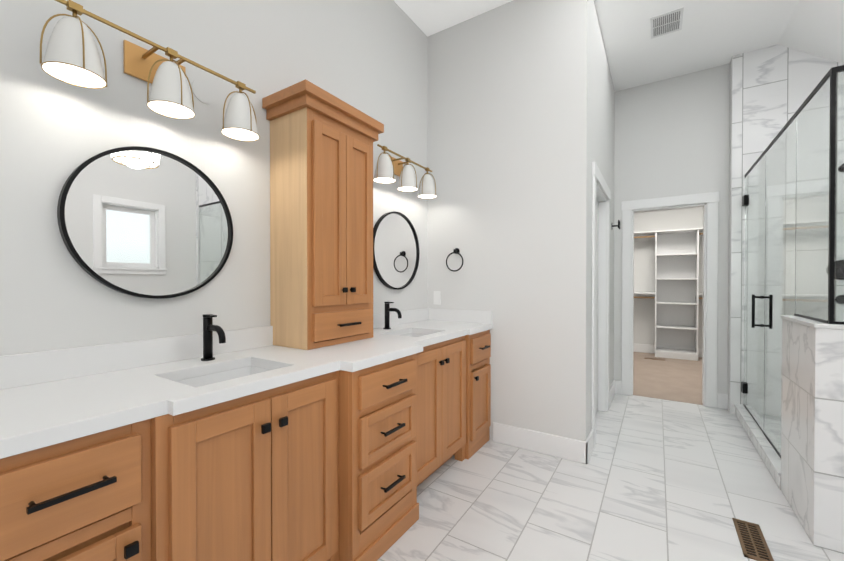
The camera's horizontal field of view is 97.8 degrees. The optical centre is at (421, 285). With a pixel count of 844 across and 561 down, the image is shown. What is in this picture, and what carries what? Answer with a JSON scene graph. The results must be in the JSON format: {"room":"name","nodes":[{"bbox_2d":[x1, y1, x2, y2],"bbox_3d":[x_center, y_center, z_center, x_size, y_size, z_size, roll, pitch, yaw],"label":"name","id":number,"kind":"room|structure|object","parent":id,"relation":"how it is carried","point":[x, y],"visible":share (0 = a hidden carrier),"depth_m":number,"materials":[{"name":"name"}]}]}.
{"room":"bathroom","nodes":[
{"label":"bathroom","id":0,"kind":"room"},
{"bbox_2d":[0,0,426,355],"bbox_3d":[-0.649,-0.464,2.235,0.120,3.380,6.480,0,1,33],"label":"wall","id":1,"kind":"structure","parent":0,"point":[368,57],"depth_m":1.58,"materials":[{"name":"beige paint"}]},
{"bbox_2d":[57,146,232,298],"bbox_3d":[-1.047,-0.243,1.471,0.028,0.590,0.590,0,1,33],"label":"mirror","id":2,"kind":"object","parent":1,"relation":"attached to","point":[143,222],"visible":0.96,"depth_m":1.43,"materials":[{"name":"black mirror"}]},
{"bbox_2d":[40,0,259,140],"bbox_3d":[-0.973,-0.791,1.413,0.212,0.253,0.711,0,1,33],"label":"vanity light","id":3,"kind":"object","parent":1,"relation":"attached to","point":[71,56],"visible":1,"depth_m":1.34,"materials":[{"name":"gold metal"}]},
{"bbox_2d":[0,308,427,386],"bbox_3d":[-0.666,0.257,2.079,0.020,0.100,2.688,0,1,33],"label":"backsplash","id":4,"kind":"structure","parent":1,"relation":"attached to","point":[16,370],"depth_m":1.38,"materials":[{"name":"white stone"}]},
{"bbox_2d":[373,211,419,289],"bbox_3d":[-0.191,-0.264,2.810,0.028,0.590,0.590,0,1,33],"label":"mirror","id":5,"kind":"object","parent":1,"relation":"attached to","point":[396,252],"visible":0.94,"depth_m":2.79,"materials":[{"name":"black mirror"}]},
{"bbox_2d":[373,144,436,198],"bbox_3d":[-0.127,-0.837,2.735,0.212,0.253,0.711,0,1,33],"label":"vanity light","id":6,"kind":"object","parent":1,"relation":"attached to","point":[388,168],"visible":1,"depth_m":2.68,"materials":[{"name":"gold metal"}]},
{"bbox_2d":[427,0,589,441],"bbox_3d":[0.619,-0.469,2.920,1.280,3.380,0.120,0,1,33],"label":"wall","id":7,"kind":"structure","parent":0,"point":[508,97],"depth_m":2.77,"materials":[{"name":"beige paint"}]},
{"bbox_2d":[434,291,440,304],"bbox_3d":[0.130,0.106,3.161,0.070,0.115,0.007,0,1,33],"label":"electrical outlet plate","id":8,"kind":"object","parent":7,"relation":"attached to","point":[437,297],"visible":1,"depth_m":3.15,"materials":[{"name":"white plastic"}]},
{"bbox_2d":[446,248,462,271],"bbox_3d":[0.277,-0.212,3.035,0.161,0.196,0.054,0,1,33],"label":"towel ring","id":9,"kind":"object","parent":7,"relation":"attached to","point":[456,250],"visible":1,"depth_m":3.02,"materials":[{"name":"black metal"}]},
{"bbox_2d":[428,308,491,322],"bbox_3d":[0.304,0.250,3.042,0.577,0.100,0.020,0,1,33],"label":"backsplash","id":10,"kind":"structure","parent":7,"relation":"attached to","point":[456,316],"depth_m":3.01,"materials":[{"name":"white stone"}]},
{"bbox_2d":[493,422,589,463],"bbox_3d":[0.846,1.147,2.707,0.686,0.150,0.016,0,1,33],"label":"baseboard","id":11,"kind":"structure","parent":7,"relation":"attached to","point":[558,446],"depth_m":2.67,"materials":[{"name":"white wood"}]},
{"bbox_2d":[394,0,799,91],"bbox_3d":[0.442,-2.188,1.524,2.710,0.080,6.480,0,1,33],"label":"ceiling","id":12,"kind":"structure","parent":0,"point":[713,33],"depth_m":3.10,"materials":[{"name":"white paint"}]},
{"bbox_2d":[650,7,683,38],"bbox_3d":[2.016,-2.156,3.040,0.220,0.008,0.290,0,1,33],"label":"ceiling vent","id":13,"kind":"object","parent":12,"relation":"in","point":[666,23],"visible":1,"depth_m":3.03,"materials":[{"name":"white metal"}]},
{"bbox_2d":[588,0,614,434],"bbox_3d":[1.625,-0.473,3.416,0.120,3.380,1.800,0,1,33],"label":"wall","id":14,"kind":"structure","parent":0,"point":[602,127],"depth_m":3.12,"materials":[{"name":"beige paint"}]},
{"bbox_2d":[596,200,598,412],"bbox_3d":[1.493,0.206,3.214,0.106,2.008,0.828,0,1,33],"label":"room door","id":15,"kind":"structure","parent":14,"relation":"in","point":[597,218],"depth_m":3.50,"materials":[{"name":"white wood"}]},
{"bbox_2d":[591,161,610,448],"bbox_3d":[1.504,0.148,3.214,0.144,2.140,1.056,0,1,33],"label":"door frame","id":16,"kind":"structure","parent":14,"relation":"attached to","point":[601,193],"depth_m":3.54,"materials":[{"name":"white wood"}]},
{"bbox_2d":[609,380,618,406],"bbox_3d":[2.010,1.138,3.883,0.040,0.150,0.620,0,1,33],"label":"baseboard","id":17,"kind":"structure","parent":14,"relation":"attached to","point":[614,388],"depth_m":3.99,"materials":[{"name":"white wood"}]},
{"bbox_2d":[377,393,843,560],"bbox_3d":[0.834,1.264,1.301,3.640,0.060,6.480,0,1,33],"label":"floor","id":18,"kind":"structure","parent":0,"point":[654,479],"depth_m":2.10,"materials":[{"name":"tile"}]},
{"bbox_2d":[0,327,492,560],"bbox_3d":[-0.381,0.789,1.912,0.684,0.880,2.667,0,1,33],"label":"bathroom vanity","id":19,"kind":"object","parent":18,"relation":"on","point":[327,415],"depth_m":1.27,"materials":[{"name":"brown wood"}]},
{"bbox_2d":[0,319,492,466],"bbox_3d":[-0.400,0.329,1.909,0.652,0.040,2.688,0,1,33],"label":"countertop","id":20,"kind":"structure","parent":19,"relation":"on","point":[37,420],"depth_m":1.15,"materials":[{"name":"white stone"}]},
{"bbox_2d":[200,315,227,358],"bbox_3d":[-0.857,0.217,1.519,0.148,0.190,0.052,0,1,33],"label":"faucet","id":21,"kind":"object","parent":20,"relation":"on","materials":[{"name":"black metal"}]},
{"bbox_2d":[180,363,267,382],"bbox_3d":[-0.723,0.412,1.375,0.314,0.142,0.394,0,1,33],"label":"sink","id":22,"kind":"object","parent":20,"relation":"in","point":[225,372],"depth_m":1.51,"materials":[{"name":"white ceramic"}]},
{"bbox_2d":[384,303,403,330],"bbox_3d":[-0.203,0.209,2.543,0.148,0.190,0.052,0,1,33],"label":"faucet","id":23,"kind":"object","parent":20,"relation":"on","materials":[{"name":"black metal"}]},
{"bbox_2d":[400,331,427,334],"bbox_3d":[-0.052,0.404,2.424,0.314,0.142,0.394,0,1,33],"label":"sink","id":24,"kind":"object","parent":20,"relation":"in","point":[401,332],"depth_m":2.61,"materials":[{"name":"white ceramic"}]},
{"bbox_2d":[732,518,773,560],"bbox_3d":[1.592,1.227,1.777,0.105,0.006,0.320,0,1,33],"label":"floor vent","id":25,"kind":"object","parent":18,"relation":"in","point":[753,544],"visible":1,"depth_m":1.76,"materials":[{"name":"brown metal"}]},
{"bbox_2d":[734,315,843,553],"bbox_3d":[2.451,0.698,2.574,0.132,1.050,2.066,0,1,33],"label":"wall","id":26,"kind":"structure","parent":18,"relation":"on","point":[806,470],"depth_m":1.72,"materials":[{"name":"tile"}]},
{"bbox_2d":[741,65,843,457],"bbox_3d":[2.461,0.050,2.582,0.060,2.146,2.033,0,1,33],"label":"glass shower enclosure","id":27,"kind":"structure","parent":26,"relation":"on","point":[793,200],"depth_m":2.08,"materials":[{"name":"clear glass"}]},
{"bbox_2d":[633,352,702,404],"bbox_3d":[3.454,1.230,5.168,2.790,0.064,3.060,0,1,33],"label":"floor","id":28,"kind":"structure","parent":0,"point":[678,380],"depth_m":4.76,"materials":[{"name":"beige carpet"}]},
{"bbox_2d":[645,357,664,360],"bbox_3d":[3.768,1.188,5.965,0.280,0.008,0.100,0,1,33],"label":"floor vent","id":29,"kind":"object","parent":28,"relation":"in","point":[654,358],"visible":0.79,"depth_m":5.97,"materials":[{"name":"brown metal"}]},
{"bbox_2d":[634,228,702,360],"bbox_3d":[4.108,0.141,6.183,2.548,2.097,0.389,0,1,33],"label":"closet shelving","id":30,"kind":"object","parent":28,"relation":"on","point":[676,295],"depth_m":6.22,"materials":[{"name":"white wood"}]},
{"bbox_2d":[634,207,702,348],"bbox_3d":[4.246,-0.182,6.396,2.490,2.750,0.120,0,1,33],"label":"wall","id":31,"kind":"structure","parent":0,"point":[644,281],"depth_m":6.46,"materials":[{"name":"beige paint"}]},
{"bbox_2d":[633,343,701,357],"bbox_3d":[4.209,1.116,6.349,2.490,0.146,0.016,0,1,33],"label":"baseboard","id":32,"kind":"structure","parent":31,"relation":"attached to","point":[645,348],"depth_m":6.44,"materials":[{"name":"white wood"}]},
{"bbox_2d":[614,63,729,401],"bbox_3d":[3.086,-0.475,3.622,2.360,3.380,0.120,0,1,33],"label":"wall","id":33,"kind":"structure","parent":0,"point":[671,136],"depth_m":3.82,"materials":[{"name":"beige paint"}]},
{"bbox_2d":[621,192,719,407],"bbox_3d":[2.611,0.142,3.928,0.851,2.140,0.160,0,1,33],"label":"door frame","id":34,"kind":"structure","parent":33,"relation":"attached to","point":[709,201],"depth_m":3.75,"materials":[{"name":"white wood"}]},
{"bbox_2d":[727,44,843,413],"bbox_3d":[3.417,-0.472,3.256,1.080,3.380,0.139,0,1,33],"label":"tiled wall","id":35,"kind":"structure","parent":0,"point":[771,88],"depth_m":3.41,"materials":[{"name":"white tile"}]},
{"bbox_2d":[778,0,843,63],"bbox_3d":[1.976,-1.836,0.546,0.930,0.768,6.480,0,1,33],"label":"ceiling","id":36,"kind":"structure","parent":0,"point":[815,27],"depth_m":2.94,"materials":[{"name":"white paint"}]}
]}

